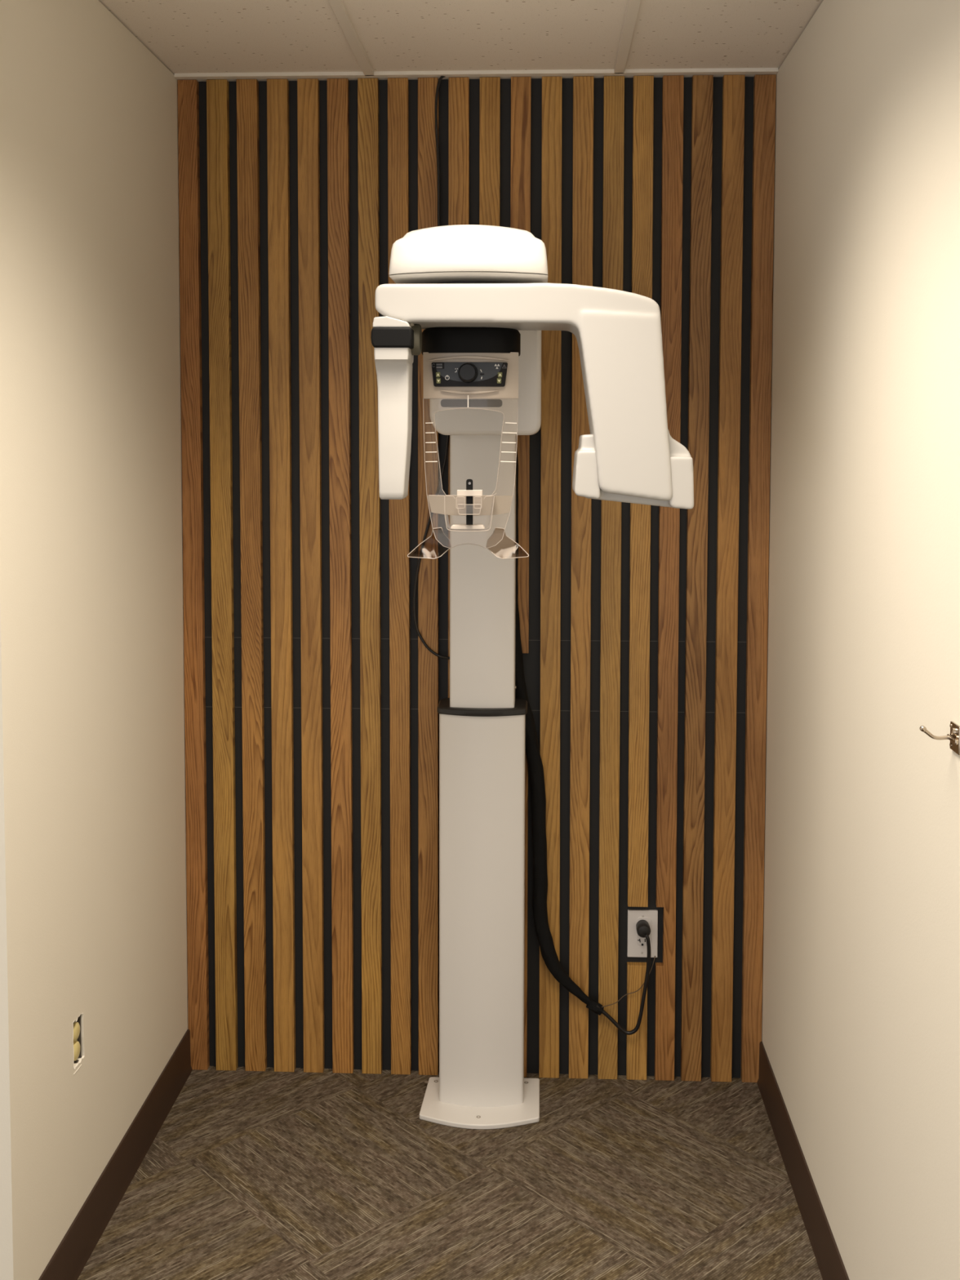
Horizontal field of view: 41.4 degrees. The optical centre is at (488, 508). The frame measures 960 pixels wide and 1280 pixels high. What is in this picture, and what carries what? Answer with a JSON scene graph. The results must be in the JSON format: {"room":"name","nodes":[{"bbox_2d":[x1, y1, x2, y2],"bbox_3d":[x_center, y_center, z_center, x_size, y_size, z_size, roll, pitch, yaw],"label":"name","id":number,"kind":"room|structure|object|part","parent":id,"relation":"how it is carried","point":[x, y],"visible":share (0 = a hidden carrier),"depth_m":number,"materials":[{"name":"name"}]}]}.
{"room":"radiology room","nodes":[
{"label":"radiology room","id":0,"kind":"room"},
{"bbox_2d":[0,0,188,1279],"bbox_3d":[-0.857,0.220,2.734,0.120,2.527,1.186,0,3,2],"label":"wall","id":1,"kind":"structure","parent":0,"point":[93,881],"depth_m":2.52,"materials":[{"name":"beige paint"}]},
{"bbox_2d":[72,1013,84,1075],"bbox_3d":[-0.835,1.052,2.510,0.053,0.106,0.060,0,3,2],"label":"outlet","id":2,"kind":"object","parent":1,"relation":"attached to","point":[76,1024],"visible":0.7,"depth_m":2.52,"materials":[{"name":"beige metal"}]},
{"bbox_2d":[73,1022,79,1041],"bbox_3d":[-0.815,1.033,2.511,0.008,0.036,0.036,0,3,2],"label":"socket","id":3,"kind":"object","parent":2,"relation":"attached to","point":[76,1024],"depth_m":2.51,"materials":[{"name":"beige plastic"}]},
{"bbox_2d":[73,1041,80,1060],"bbox_3d":[-0.815,1.072,2.514,0.008,0.036,0.036,0,3,2],"label":"socket","id":4,"kind":"object","parent":2,"relation":"attached to","point":[77,1045],"depth_m":2.51,"materials":[{"name":"beige plastic"}]},
{"bbox_2d":[38,1029,192,1279],"bbox_3d":[-0.796,1.431,2.750,0.012,0.108,1.086,0,3,2],"label":"baseboard","id":5,"kind":"structure","parent":1,"relation":"attached to","point":[73,1253],"depth_m":2.73,"materials":[{"name":"brown plastic"}]},
{"bbox_2d":[77,1066,822,1279],"bbox_3d":[-1.167,1.612,1.215,3.795,0.080,4.400,0,3,2],"label":"floor","id":6,"kind":"structure","parent":0,"point":[268,1174],"depth_m":2.78,"materials":[{"name":"carpet"}]},
{"bbox_2d":[370,224,693,1129],"bbox_3d":[0.090,0.462,2.791,0.626,2.043,0.787,0,3,2],"label":"machine","id":7,"kind":"object","parent":6,"relation":"on","point":[482,297],"visible":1,"depth_m":2.91,"materials":[{"name":"white plastic"}]},
{"bbox_3d":[-0.119,0.067,2.517,0.088,0.063,0.032,0,3,-9],"label":"handle","id":8,"kind":"part","parent":7,"relation":"part of","materials":[{"name":"plastic"}]},
{"bbox_2d":[428,493,496,531],"bbox_3d":[-0.050,0.005,2.481,0.132,0.076,0.031,0,3,2],"label":"chin rest","id":9,"kind":"object","parent":7,"relation":"on","point":[468,504],"depth_m":2.50,"materials":[{"name":"clear plastic"}]},
{"bbox_3d":[-0.041,-0.264,2.466,0.039,0.039,0.028,0,3,2],"label":"knob","id":10,"kind":"part","parent":7,"relation":"part of","materials":[{"name":"black plastic"}]},
{"bbox_3d":[-0.037,-0.013,2.462,0.013,0.089,0.005,0,3,2],"label":"bite rod","id":11,"kind":"part","parent":7,"relation":"part of","materials":[{"name":"black plastic"}]},
{"bbox_3d":[-0.038,-0.263,2.485,0.149,0.047,0.013,0,3,2],"label":"control panel","id":12,"kind":"part","parent":7,"relation":"part of","materials":[{"name":"black plastic"}]},
{"bbox_3d":[-0.036,-0.262,2.497,0.188,0.091,0.021,0,3,2],"label":"support panel","id":13,"kind":"part","parent":7,"relation":"part of","materials":[{"name":"beige plastic"}]},
{"bbox_2d":[440,399,502,407],"bbox_3d":[-0.035,-0.211,2.537,0.123,0.016,0.005,0,3,2],"label":"mirror","id":14,"kind":"object","parent":7,"relation":"attached to","point":[444,402],"depth_m":2.53,"materials":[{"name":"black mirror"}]},
{"bbox_3d":[-0.020,1.459,3.127,0.290,0.012,0.228,0,3,2],"label":"plate","id":15,"kind":"part","parent":7,"relation":"part of","materials":[{"name":"white metal"}]},
{"bbox_3d":[0.038,0.067,2.511,0.087,0.062,0.030,1,3,11],"label":"handle","id":16,"kind":"part","parent":7,"relation":"part of","materials":[{"name":"plastic"}]},
{"bbox_3d":[0.069,-0.223,2.460,0.559,0.405,0.178,0,3,2],"label":"rotating arm","id":17,"kind":"part","parent":7,"relation":"part of","materials":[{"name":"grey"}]},
{"bbox_2d":[515,435,591,1004],"bbox_3d":[0.152,0.504,3.181,0.235,1.524,0.041,0,3,2],"label":"cable sleeve","id":18,"kind":"object","parent":7,"relation":"attached to","point":[538,797],"visible":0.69,"depth_m":3.19,"materials":[{"name":"black plastic"}]},
{"bbox_2d":[586,998,604,1015],"bbox_3d":[0.269,1.263,3.228,0.046,0.040,0.026,0,3,2],"label":"cable tie","id":19,"kind":"object","parent":18,"relation":"attached to","point":[593,1006],"visible":1,"depth_m":3.22,"materials":[{"name":"black plastic"}]},
{"bbox_2d":[596,920,650,1035],"bbox_3d":[0.339,1.190,3.223,0.140,0.287,0.057,0,3,2],"label":"electrical cable","id":20,"kind":"object","parent":18,"relation":"attached to","point":[643,930],"visible":1,"depth_m":3.21,"materials":[{"name":"black plastic"}]},
{"bbox_2d":[98,0,823,74],"bbox_3d":[-1.161,-0.983,1.067,3.795,0.056,4.400,0,3,2],"label":"ceiling","id":21,"kind":"structure","parent":0,"point":[185,36],"depth_m":2.81,"materials":[{"name":"tile"}]},
{"bbox_2d":[328,0,373,75],"bbox_3d":[-0.379,-0.944,0.981,0.024,0.010,4.286,0,3,2],"label":"trim","id":22,"kind":"structure","parent":21,"relation":"attached to","point":[338,7],"depth_m":2.81,"materials":[{"name":"white metal"}]},
{"bbox_2d":[413,75,449,659],"bbox_3d":[-0.138,-0.347,3.162,0.102,1.450,0.036,0,3,2],"label":"cable","id":23,"kind":"object","parent":21,"relation":"hanging from","point":[441,77],"visible":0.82,"depth_m":3.17,"materials":[{"name":"black plastic"}]},
{"bbox_2d":[613,0,640,73],"bbox_3d":[0.230,-0.942,0.956,0.024,0.010,4.286,0,3,2],"label":"trim","id":24,"kind":"structure","parent":21,"relation":"attached to","point":[633,6],"depth_m":2.79,"materials":[{"name":"white metal"}]},
{"bbox_2d":[198,76,754,1078],"bbox_3d":[-0.037,0.192,3.255,1.475,2.527,0.078,0,3,2],"label":"wall","id":25,"kind":"structure","parent":0,"point":[531,660],"depth_m":3.22,"materials":[{"name":"black paint"}]},
{"bbox_2d":[173,67,778,81],"bbox_3d":[-0.037,-1.066,3.122,1.475,0.010,0.044,0,3,2],"label":"trim","id":26,"kind":"structure","parent":25,"relation":"attached to","point":[748,72],"depth_m":3.11,"materials":[{"name":"white metal"}]},
{"bbox_2d":[177,74,776,1082],"bbox_3d":[-0.039,0.198,3.205,1.472,2.522,0.022,0,3,2],"label":"cladding","id":27,"kind":"object","parent":25,"relation":"attached to","point":[764,85],"visible":0.89,"depth_m":3.20,"materials":[{"name":"brown wood"}]},
{"bbox_2d":[626,909,657,957],"bbox_3d":[0.392,1.083,3.243,0.076,0.122,0.010,0,3,2],"label":"power outlet","id":28,"kind":"object","parent":25,"relation":"attached to","point":[636,944],"visible":0.92,"depth_m":3.24,"materials":[{"name":"white plastic"}]},
{"bbox_2d":[601,955,655,1007],"bbox_3d":[0.352,1.203,3.228,0.151,0.126,0.018,0,3,-10],"label":"ground wire","id":29,"kind":"object","parent":28,"relation":"attached to","point":[655,956],"visible":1,"depth_m":3.23,"materials":[{"name":"brown"}]},
{"bbox_2d":[636,916,651,928],"bbox_3d":[0.395,1.056,3.239,0.038,0.035,0.004,0,3,2],"label":"socket","id":30,"kind":"object","parent":28,"relation":"attached to","point":[648,919],"depth_m":3.24,"materials":[{"name":"white plastic"}]},
{"bbox_2d":[636,933,651,946],"bbox_3d":[0.396,1.096,3.241,0.038,0.034,0.005,0,3,2],"label":"socket","id":31,"kind":"object","parent":28,"relation":"attached to","point":[641,941],"depth_m":3.24,"materials":[{"name":"white plastic"}]},
{"bbox_2d":[761,0,959,1279],"bbox_3d":[0.672,0.319,1.067,0.120,2.527,4.400,0,3,2],"label":"wall","id":32,"kind":"structure","parent":0,"point":[860,1009],"depth_m":2.20,"materials":[{"name":"beige paint"}]},
{"bbox_2d":[756,1041,849,1279],"bbox_3d":[0.601,1.529,1.088,0.012,0.108,4.300,0,3,2],"label":"baseboard","id":33,"kind":"structure","parent":32,"relation":"attached to","point":[830,1264],"depth_m":2.72,"materials":[{"name":"brown plastic"}]},
{"bbox_2d":[920,720,959,755],"bbox_3d":[0.615,0.312,1.735,0.047,0.038,0.038,0,3,2],"label":"wall hook","id":34,"kind":"object","parent":32,"relation":"attached to","point":[954,735],"visible":1,"depth_m":1.74,"materials":[{"name":"silver metal"}]},
{"bbox_3d":[0.637,0.313,1.734,0.004,0.038,0.038,0,3,2],"label":"plate","id":35,"kind":"part","parent":34,"relation":"part of","materials":[{"name":"silver metal"}]}
]}

